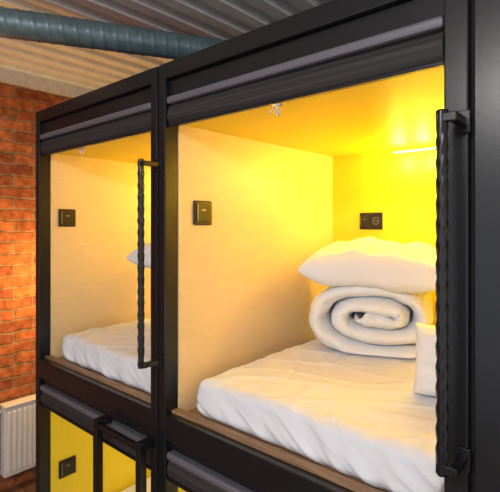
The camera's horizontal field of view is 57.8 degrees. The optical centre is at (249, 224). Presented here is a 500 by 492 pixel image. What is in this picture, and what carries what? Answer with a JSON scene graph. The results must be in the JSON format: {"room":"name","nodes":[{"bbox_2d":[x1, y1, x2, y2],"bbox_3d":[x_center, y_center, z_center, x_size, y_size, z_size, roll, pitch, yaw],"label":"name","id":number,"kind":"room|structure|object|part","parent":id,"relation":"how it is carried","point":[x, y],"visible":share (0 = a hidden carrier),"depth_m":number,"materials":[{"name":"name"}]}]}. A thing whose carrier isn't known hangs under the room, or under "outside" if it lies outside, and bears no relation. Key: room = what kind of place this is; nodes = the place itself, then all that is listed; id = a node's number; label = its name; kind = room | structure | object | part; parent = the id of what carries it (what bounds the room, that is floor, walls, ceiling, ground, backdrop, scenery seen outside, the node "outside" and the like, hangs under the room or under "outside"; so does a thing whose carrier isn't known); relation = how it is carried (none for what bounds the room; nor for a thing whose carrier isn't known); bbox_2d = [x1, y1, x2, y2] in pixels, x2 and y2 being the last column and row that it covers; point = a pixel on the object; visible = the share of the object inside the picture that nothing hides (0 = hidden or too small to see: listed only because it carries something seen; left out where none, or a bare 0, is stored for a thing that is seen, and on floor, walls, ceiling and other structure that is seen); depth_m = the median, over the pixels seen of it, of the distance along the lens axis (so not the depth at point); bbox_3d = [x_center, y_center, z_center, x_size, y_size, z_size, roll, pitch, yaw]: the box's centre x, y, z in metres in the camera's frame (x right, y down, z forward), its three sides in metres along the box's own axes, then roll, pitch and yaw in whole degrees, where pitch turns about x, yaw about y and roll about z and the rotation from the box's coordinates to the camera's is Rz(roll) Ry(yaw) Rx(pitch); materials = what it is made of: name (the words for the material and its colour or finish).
{"room":"dormitory","nodes":[
{"label":"dormitory","id":0,"kind":"room"},
{"bbox_2d":[0,477,35,491],"bbox_3d":[-0.024,1.800,-0.179,6.800,0.100,5.700,0,0,41],"label":"floor","id":1,"kind":"structure","parent":0,"point":[29,485],"depth_m":3.02,"materials":[{"name":"brown wood"}]},
{"bbox_2d":[36,0,499,491],"bbox_3d":[0.471,0.589,1.693,3.165,2.322,1.318,0,0,41],"label":"capsule bunk frame","id":2,"kind":"object","parent":1,"relation":"on","point":[231,292],"depth_m":1.70,"materials":[{"name":"black metal"}]},
{"bbox_2d":[58,209,75,226],"bbox_3d":[-0.955,-0.037,2.368,0.013,0.092,0.092,0,0,41],"label":"light switch","id":3,"kind":"object","parent":2,"relation":"attached to","point":[66,217],"visible":1,"depth_m":2.36,"materials":[{"name":"black plastic"}]},
{"bbox_2d":[59,455,75,478],"bbox_3d":[-0.953,1.266,2.369,0.013,0.092,0.092,0,0,41],"label":"light switch","id":4,"kind":"object","parent":2,"relation":"attached to","point":[67,466],"visible":1,"depth_m":2.36,"materials":[{"name":"black plastic"}]},
{"bbox_2d":[40,102,150,155],"bbox_3d":[-0.692,-0.400,1.982,0.920,0.106,0.052,0,0,41],"label":"roller blind","id":5,"kind":"object","parent":2,"relation":"attached to","point":[135,121],"visible":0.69,"depth_m":1.90,"materials":[{"name":"grey fabric"}]},
{"bbox_2d":[40,384,150,469],"bbox_3d":[-0.692,0.855,1.982,0.920,0.106,0.052,0,0,41],"label":"roller blind","id":6,"kind":"object","parent":2,"relation":"attached to","point":[75,412],"visible":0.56,"depth_m":1.99,"materials":[{"name":"grey fabric"}]},
{"bbox_2d":[62,318,150,393],"bbox_3d":[-0.308,0.606,2.385,0.880,0.156,1.050,0,0,41],"label":"mattress","id":7,"kind":"object","parent":2,"relation":"on","point":[110,351],"visible":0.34,"depth_m":2.08,"materials":[{"name":"white fabric"}]},
{"bbox_3d":[-0.178,0.379,2.401,0.441,0.278,0.399,0,0,31],"label":"duvet","id":8,"kind":"object","parent":7,"relation":"on","visible":0},
{"bbox_2d":[127,242,150,267],"bbox_3d":[-0.281,0.148,2.356,0.600,0.191,0.399,0,0,33],"label":"pillow","id":9,"kind":"object","parent":8,"relation":"on","point":[132,257],"visible":0.03,"depth_m":2.31,"materials":[{"name":"white fabric"}]},
{"bbox_2d":[93,414,154,491],"bbox_3d":[-0.486,1.260,1.716,0.318,0.980,0.070,0,0,41],"label":"ladder","id":10,"kind":"object","parent":2,"relation":"attached to","point":[100,426],"visible":1,"depth_m":1.72,"materials":[{"name":"black metal"}]},
{"bbox_2d":[121,476,150,491],"bbox_3d":[-0.304,1.553,2.423,0.919,0.130,0.987,0,0,41],"label":"mattress","id":11,"kind":"object","parent":2,"relation":"on","point":[132,488],"visible":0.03,"depth_m":2.59,"materials":[{"name":"white fabric"}]},
{"bbox_3d":[-0.355,0.136,1.596,0.049,0.748,0.078,0,0,41],"label":"pull handle","id":12,"kind":"part","parent":2,"relation":"part of","materials":[{"name":"black metal"}]},
{"bbox_2d":[193,200,211,224],"bbox_3d":[-0.178,-0.046,1.721,0.013,0.092,0.092,0,0,41],"label":"light switch","id":13,"kind":"object","parent":2,"relation":"attached to","point":[202,210],"visible":1,"depth_m":1.71,"materials":[{"name":"black plastic"}]},
{"bbox_2d":[167,450,253,491],"bbox_3d":[0.075,0.855,1.305,0.948,0.106,0.052,0,0,41],"label":"roller blind","id":14,"kind":"object","parent":2,"relation":"attached to","point":[189,475],"visible":0.92,"depth_m":1.51,"materials":[{"name":"grey fabric"}]},
{"bbox_3d":[0.117,0.667,1.291,3.053,0.010,0.030,0,0,41],"label":"deck edge trim","id":15,"kind":"part","parent":2,"relation":"part of","materials":[{"name":"brown wood"}]},
{"bbox_2d":[167,16,443,127],"bbox_3d":[0.075,-0.400,1.305,0.948,0.106,0.052,0,0,41],"label":"roller blind","id":16,"kind":"object","parent":2,"relation":"attached to","point":[417,47],"visible":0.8,"depth_m":1.18,"materials":[{"name":"grey fabric"}]},
{"bbox_2d":[269,103,281,115],"bbox_3d":[0.073,-0.326,1.290,0.038,0.039,0.018,0,0,41],"label":"hook","id":17,"kind":"object","parent":16,"relation":"attached to","point":[276,105],"visible":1,"depth_m":1.29,"materials":[{"name":"white plastic"}]},
{"bbox_2d":[196,339,443,491],"bbox_3d":[0.461,0.606,1.708,0.899,0.156,1.039,0,0,41],"label":"mattress","id":18,"kind":"object","parent":2,"relation":"on","point":[362,417],"visible":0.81,"depth_m":1.38,"materials":[{"name":"white fabric"}]},
{"bbox_2d":[309,286,433,358],"bbox_3d":[0.531,0.380,1.996,0.522,0.316,0.424,0,0,19],"label":"duvet","id":19,"kind":"object","parent":18,"relation":"on","point":[359,320],"visible":0.89,"depth_m":1.84,"materials":[{"name":"white fabric"}]},
{"bbox_2d":[298,237,436,293],"bbox_3d":[0.549,0.161,1.944,0.581,0.218,0.398,0,0,25],"label":"pillow","id":20,"kind":"object","parent":19,"relation":"on","point":[372,262],"visible":0.83,"depth_m":1.80,"materials":[{"name":"white fabric"}]},
{"bbox_2d":[414,322,436,395],"bbox_3d":[0.619,0.425,1.384,0.232,0.218,0.158,0,0,40],"label":"pillow","id":21,"kind":"object","parent":18,"relation":"on","point":[425,379],"visible":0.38,"depth_m":1.38,"materials":[{"name":"white fabric"}]},
{"bbox_2d":[360,212,382,229],"bbox_3d":[0.608,-0.020,2.283,0.125,0.085,0.013,0,0,41],"label":"power socket","id":22,"kind":"object","parent":2,"relation":"attached to","point":[367,220],"visible":1,"depth_m":2.28,"materials":[{"name":"black plastic"}]},
{"bbox_3d":[0.411,0.136,0.919,0.049,0.748,0.078,0,0,41],"label":"pull handle","id":23,"kind":"part","parent":2,"relation":"part of","materials":[{"name":"black metal"}]},
{"bbox_2d":[0,82,71,490],"bbox_3d":[-2.554,0.405,2.055,0.150,2.690,5.700,0,0,41],"label":"wall","id":24,"kind":"structure","parent":0,"point":[19,105],"depth_m":3.06,"materials":[{"name":"red brick"}]},
{"bbox_2d":[0,394,35,477],"bbox_3d":[-1.357,1.448,3.204,0.105,0.604,0.892,0,0,41],"label":"radiator","id":25,"kind":"object","parent":24,"relation":"attached to","point":[18,416],"visible":0.3,"depth_m":2.96,"materials":[{"name":"white metal"}]},
{"bbox_2d":[0,67,93,97],"bbox_3d":[-2.593,-0.995,1.989,0.180,0.110,5.550,0,0,41],"label":"trim","id":26,"kind":"structure","parent":24,"relation":"attached to","point":[9,76],"depth_m":3.14,"materials":[{"name":"paint"}]},
{"bbox_2d":[0,0,330,89],"bbox_3d":[-0.030,-1.055,-0.174,6.885,0.050,5.700,0,0,41],"label":"ceiling","id":27,"kind":"structure","parent":0,"point":[94,69],"depth_m":2.34,"materials":[{"name":"grey metal"}]},
{"bbox_2d":[0,6,224,58],"bbox_3d":[-0.713,-0.922,2.021,3.111,0.276,0.132,0,0,-20],"label":"ventilation duct","id":28,"kind":"object","parent":27,"relation":"hanging from","point":[25,25],"visible":0.48,"depth_m":1.99,"materials":[{"name":"metal"}]},
{"bbox_2d":[392,144,435,152],"bbox_3d":[0.895,-0.355,2.013,0.540,0.017,0.033,0,0,41],"label":"led light","id":29,"kind":"object","parent":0,"point":[428,147],"depth_m":2.11,"materials":[{"name":"white plastic"}]}
]}

